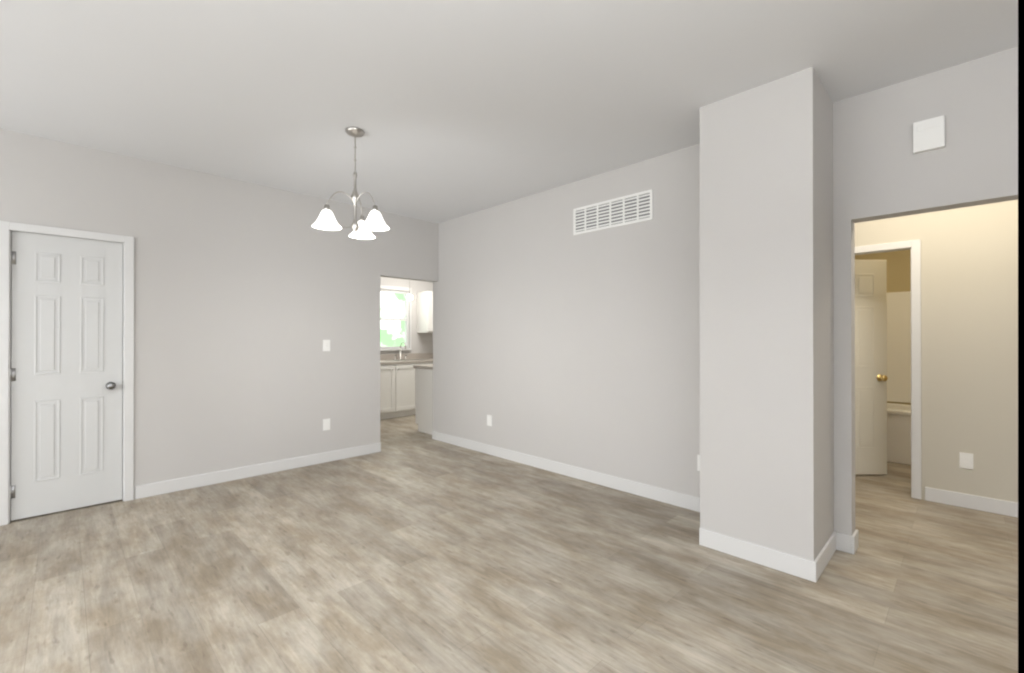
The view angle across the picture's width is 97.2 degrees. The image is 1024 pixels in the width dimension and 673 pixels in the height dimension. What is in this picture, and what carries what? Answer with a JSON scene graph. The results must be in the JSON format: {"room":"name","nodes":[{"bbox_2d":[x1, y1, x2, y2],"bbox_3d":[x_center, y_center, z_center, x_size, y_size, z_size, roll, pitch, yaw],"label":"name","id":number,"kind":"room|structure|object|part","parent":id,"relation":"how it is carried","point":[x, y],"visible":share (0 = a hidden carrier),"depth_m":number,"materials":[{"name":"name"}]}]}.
{"room":"empty living room","nodes":[
{"label":"empty living room","id":0,"kind":"room"},
{"bbox_2d":[0,128,437,498],"bbox_3d":[-3.212,-0.066,3.504,6.320,2.734,0.120,0,0,-45],"label":"wall","id":1,"kind":"structure","parent":0,"point":[249,298],"depth_m":4.08,"materials":[{"name":"grey paint"}]},
{"bbox_2d":[11,231,122,520],"bbox_3d":[-3.282,0.273,3.352,0.591,2.030,0.110,0,0,-45],"label":"closet door","id":2,"kind":"structure","parent":1,"relation":"in","point":[66,358],"depth_m":3.34,"materials":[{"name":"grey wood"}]},
{"bbox_3d":[-3.108,0.384,3.496,0.062,0.062,0.070,0,0,-45],"label":"closet knob","id":3,"kind":"part","parent":2,"relation":"part of","materials":[{"name":"silver metal"}]},
{"bbox_2d":[0,221,133,525],"bbox_3d":[-3.317,0.253,3.387,0.723,2.096,0.135,0,0,-45],"label":"door frame","id":4,"kind":"structure","parent":1,"relation":"attached to","point":[7,228],"depth_m":3.25,"materials":[{"name":"white wood"}]},
{"bbox_2d":[10,251,15,498],"bbox_3d":[-3.494,0.268,3.153,0.034,1.730,0.014,0,0,-45],"label":"closet hinge","id":5,"kind":"object","parent":4,"relation":"attached to","point":[12,374],"visible":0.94,"depth_m":3.16,"materials":[{"name":"silver metal"}]},
{"bbox_2d":[135,442,380,498],"bbox_3d":[-2.250,1.251,4.361,2.143,0.105,0.014,0,0,-45],"label":"baseboard","id":6,"kind":"structure","parent":1,"relation":"attached to","point":[168,486],"depth_m":4.16,"materials":[{"name":"white wood"}]},
{"bbox_2d":[323,418,329,430],"bbox_3d":[-1.927,0.915,4.687,0.075,0.118,0.009,0,0,-45],"label":"outlet","id":7,"kind":"object","parent":1,"relation":"attached to","point":[326,424],"visible":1,"depth_m":4.68,"materials":[{"name":"white plastic"}]},
{"bbox_2d":[323,340,329,350],"bbox_3d":[-1.925,0.094,4.686,0.075,0.118,0.016,0,0,-45],"label":"switch plate","id":8,"kind":"object","parent":1,"relation":"attached to","point":[326,345],"visible":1,"depth_m":4.69,"materials":[{"name":"white plastic"}]},
{"bbox_2d":[380,277,432,353],"bbox_3d":[-1.315,-0.050,8.716,3.520,2.734,0.120,0,0,-45],"label":"wall","id":9,"kind":"structure","parent":0,"point":[421,342],"depth_m":8.18,"materials":[{"name":"grey paint"}]},
{"bbox_2d":[380,285,411,351],"bbox_3d":[-2.210,-0.301,7.778,1.046,1.150,0.130,0,0,-45],"label":"window","id":10,"kind":"structure","parent":9,"relation":"in","point":[395,289],"depth_m":8.03,"materials":[{"name":"white"}]},
{"bbox_2d":[380,353,432,359],"bbox_3d":[-1.981,0.355,7.953,3.500,0.100,0.017,0,0,-45],"label":"backsplash","id":11,"kind":"structure","parent":9,"relation":"attached to","point":[409,356],"depth_m":8.06,"materials":[{"name":"beige laminate"}]},
{"bbox_2d":[417,291,432,332],"bbox_3d":[-1.425,-0.437,8.277,0.523,0.735,0.345,0,0,-45],"label":"upper cabinet","id":12,"kind":"object","parent":9,"relation":"attached to","point":[424,311],"visible":0.23,"depth_m":8.03,"materials":[{"name":"white wood"}]},
{"bbox_2d":[0,415,1017,672],"bbox_3d":[-0.039,1.324,2.875,9.940,0.050,10.200,0,0,-45],"label":"floor","id":13,"kind":"structure","parent":0,"point":[410,547],"depth_m":2.37,"materials":[{"name":"plastic"}]},
{"bbox_2d":[380,364,399,419],"bbox_3d":[-2.236,0.878,7.276,0.571,0.870,0.616,0,0,-45],"label":"base cabinet","id":14,"kind":"object","parent":13,"relation":"on","point":[397,392],"depth_m":7.16,"materials":[{"name":"white wood"}]},
{"bbox_2d":[400,363,423,416],"bbox_3d":[-1.925,0.879,7.585,0.572,0.870,0.616,0,0,-45],"label":"base cabinet","id":15,"kind":"object","parent":13,"relation":"on","point":[407,372],"depth_m":7.39,"materials":[{"name":"white wood"}]},
{"bbox_2d":[380,358,432,364],"bbox_3d":[-1.768,0.421,7.738,3.500,0.045,0.622,0,0,-45],"label":"countertop","id":16,"kind":"structure","parent":15,"relation":"on","point":[383,362],"depth_m":7.48,"materials":[{"name":"beige stone"}]},
{"bbox_2d":[394,342,407,359],"bbox_3d":[-1.885,0.247,7.785,0.240,0.314,0.206,0,0,-45],"label":"kitchen faucet","id":17,"kind":"object","parent":16,"relation":"on","point":[400,352],"visible":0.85,"depth_m":7.83,"materials":[{"name":"silver metal"}]},
{"bbox_3d":[-1.770,0.401,7.670,0.700,0.005,0.320,0,0,-45],"label":"kitchen sink rim","id":18,"kind":"part","parent":16,"relation":"part of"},
{"bbox_2d":[415,368,432,434],"bbox_3d":[-0.973,0.874,6.248,0.480,0.870,0.616,0,0,-45],"label":"base cabinet","id":19,"kind":"object","parent":13,"relation":"on","point":[424,399],"visible":0.06,"depth_m":6.09,"materials":[{"name":"white wood"}]},
{"bbox_2d":[413,364,432,369],"bbox_3d":[-0.275,0.422,6.949,2.495,0.040,0.622,0,0,-45],"label":"countertop","id":20,"kind":"structure","parent":19,"relation":"on","point":[428,366],"depth_m":6.17,"materials":[{"name":"beige laminate"}]},
{"bbox_2d":[699,528,822,581],"bbox_3d":[1.391,1.246,2.599,0.017,0.105,0.617,0,0,-45],"label":"baseboard","id":21,"kind":"structure","parent":13,"relation":"on","point":[803,568],"depth_m":2.55,"materials":[{"name":"white wood"}]},
{"bbox_2d":[699,67,833,560],"bbox_3d":[1.575,-0.068,2.798,0.525,2.734,0.603,0,0,-45],"label":"column","id":22,"kind":"structure","parent":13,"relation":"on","point":[766,341],"depth_m":2.58,"materials":[{"name":"grey paint"}]},
{"bbox_2d":[887,403,910,464],"bbox_3d":[4.210,1.033,4.920,0.784,0.545,1.564,0,0,-45],"label":"bathtub","id":23,"kind":"object","parent":13,"relation":"on","point":[899,433],"visible":0.04,"depth_m":4.63,"materials":[{"name":"white ceramic"}]},
{"bbox_2d":[0,0,1017,223],"bbox_3d":[-0.039,-1.475,2.883,9.940,0.080,10.200,0,0,-45],"label":"ceiling","id":24,"kind":"structure","parent":0,"point":[453,109],"depth_m":2.48,"materials":[{"name":"white paint"}]},
{"bbox_2d":[312,127,389,239],"bbox_3d":[-1.103,-1.060,3.114,0.494,0.749,0.504,0,0,-45],"label":"chandelier","id":25,"kind":"object","parent":24,"relation":"hanging from","point":[362,228],"visible":1,"depth_m":3.12,"materials":[{"name":"silver metal"}]},
{"bbox_3d":[-1.103,-0.795,3.113,0.494,0.115,0.504,0,0,-45],"label":"lamp shade","id":26,"kind":"part","parent":25,"relation":"part of","materials":[{"name":"white glass"}]},
{"bbox_2d":[407,280,412,299],"bbox_3d":[-1.749,-1.018,7.710,0.100,0.804,0.100,0,0,-45],"label":"pendant light","id":27,"kind":"object","parent":24,"relation":"hanging from","point":[409,297],"visible":0.71,"depth_m":7.68,"materials":[{"name":"silver metal"}]},
{"bbox_3d":[-1.749,-0.666,7.709,0.100,0.100,0.098,0,0,-45],"label":"bulb","id":28,"kind":"part","parent":27,"relation":"part of","materials":[{"name":"white glass"}]},
{"bbox_2d":[433,47,1017,535],"bbox_3d":[1.751,-0.068,3.079,0.120,2.734,7.720,0,0,-45],"label":"wall","id":29,"kind":"structure","parent":0,"point":[555,339],"depth_m":3.71,"materials":[{"name":"grey paint"}]},
{"bbox_2d":[487,415,491,425],"bbox_3d":[-0.252,0.930,4.999,0.009,0.118,0.075,0,0,-45],"label":"outlet","id":30,"kind":"object","parent":29,"relation":"attached to","point":[489,420],"visible":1,"depth_m":4.99,"materials":[{"name":"white plastic"}]},
{"bbox_2d":[432,431,699,511],"bbox_3d":[0.264,1.251,4.477,0.014,0.105,3.634,0,0,-45],"label":"baseboard","id":31,"kind":"structure","parent":29,"relation":"attached to","point":[686,501],"depth_m":4.08,"materials":[{"name":"white wood"}]},
{"bbox_2d":[573,189,652,234],"bbox_3d":[0.850,-1.060,3.898,0.008,0.242,0.789,0,0,-45],"label":"air vent","id":32,"kind":"object","parent":29,"relation":"in","point":[626,210],"visible":1,"depth_m":3.87,"materials":[{"name":"white metal"}]},
{"bbox_2d":[697,455,699,470],"bbox_3d":[1.406,0.938,3.331,0.009,0.118,0.075,0,0,-45],"label":"outlet","id":33,"kind":"object","parent":29,"relation":"attached to","point":[698,462],"visible":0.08,"depth_m":3.35,"materials":[{"name":"white plastic"}]},
{"bbox_2d":[816,531,846,569],"bbox_3d":[1.804,1.246,2.572,0.513,0.105,0.033,0,0,-45],"label":"baseboard","id":34,"kind":"structure","parent":29,"relation":"attached to","point":[838,541],"depth_m":2.68,"materials":[{"name":"white wood"}]},
{"bbox_2d":[847,529,857,550],"bbox_3d":[0.649,1.251,4.277,0.014,0.105,4.219,0,0,-45],"label":"baseboard","id":35,"kind":"structure","parent":29,"relation":"attached to","point":[852,541],"depth_m":2.70,"materials":[{"name":"white wood"}]},
{"bbox_2d":[913,115,944,153],"bbox_3d":[2.266,-1.095,2.452,0.038,0.165,0.125,0,0,-45],"label":"box","id":36,"kind":"object","parent":29,"relation":"attached to","point":[928,134],"visible":0.98,"depth_m":2.44,"materials":[{"name":"white plastic"}]},
{"bbox_2d":[855,250,910,404],"bbox_3d":[4.533,-0.061,5.244,0.120,2.734,1.810,0,0,-45],"label":"wall","id":37,"kind":"structure","parent":0,"point":[898,271],"depth_m":5.23,"materials":[{"name":"beige paint"}]},
{"bbox_2d":[887,291,910,402],"bbox_3d":[4.198,0.120,4.911,0.825,1.270,1.570,0,0,-45],"label":"wall panel","id":38,"kind":"object","parent":37,"relation":"attached to","point":[899,346],"visible":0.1,"depth_m":5.21,"materials":[{"name":"beige paint"}]},
{"bbox_2d":[855,200,1017,502],"bbox_3d":[4.154,-0.068,2.817,0.120,2.734,3.961,0,0,-45],"label":"wall","id":39,"kind":"structure","parent":0,"point":[969,329],"depth_m":3.43,"materials":[{"name":"beige paint"}]},
{"bbox_2d":[855,260,887,473],"bbox_3d":[3.158,0.286,4.206,0.711,2.010,0.110,0,0,-1],"label":"door","id":40,"kind":"structure","parent":39,"relation":"in","point":[871,378],"depth_m":4.22,"materials":[{"name":"white wood"}]},
{"bbox_3d":[3.443,0.386,4.190,0.062,0.062,0.070,0,0,-1],"label":"bath knob","id":41,"kind":"part","parent":40,"relation":"part of","materials":[{"name":"gold metal"}]},
{"bbox_2d":[855,239,920,498],"bbox_3d":[3.018,0.263,3.948,0.135,2.079,0.841,0,0,-45],"label":"door frame","id":42,"kind":"structure","parent":39,"relation":"attached to","point":[913,247],"depth_m":3.63,"materials":[{"name":"white wood"}]},
{"bbox_2d":[959,452,972,468],"bbox_3d":[3.453,0.945,3.428,0.009,0.118,0.075,0,0,-45],"label":"outlet","id":43,"kind":"object","parent":39,"relation":"attached to","point":[966,460],"visible":1,"depth_m":3.43,"materials":[{"name":"white plastic"}]},
{"bbox_2d":[925,487,1017,517],"bbox_3d":[4.395,1.245,2.475,0.014,0.105,3.142,0,0,-45],"label":"baseboard","id":44,"kind":"structure","parent":39,"relation":"attached to","point":[986,504],"depth_m":3.40,"materials":[{"name":"white wood"}]},
{"label":"outside","id":45,"kind":"structure","parent":0,"visible":0},
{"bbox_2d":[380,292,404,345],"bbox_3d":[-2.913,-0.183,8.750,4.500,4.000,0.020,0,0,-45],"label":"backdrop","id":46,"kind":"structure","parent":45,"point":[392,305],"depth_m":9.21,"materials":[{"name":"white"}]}
]}

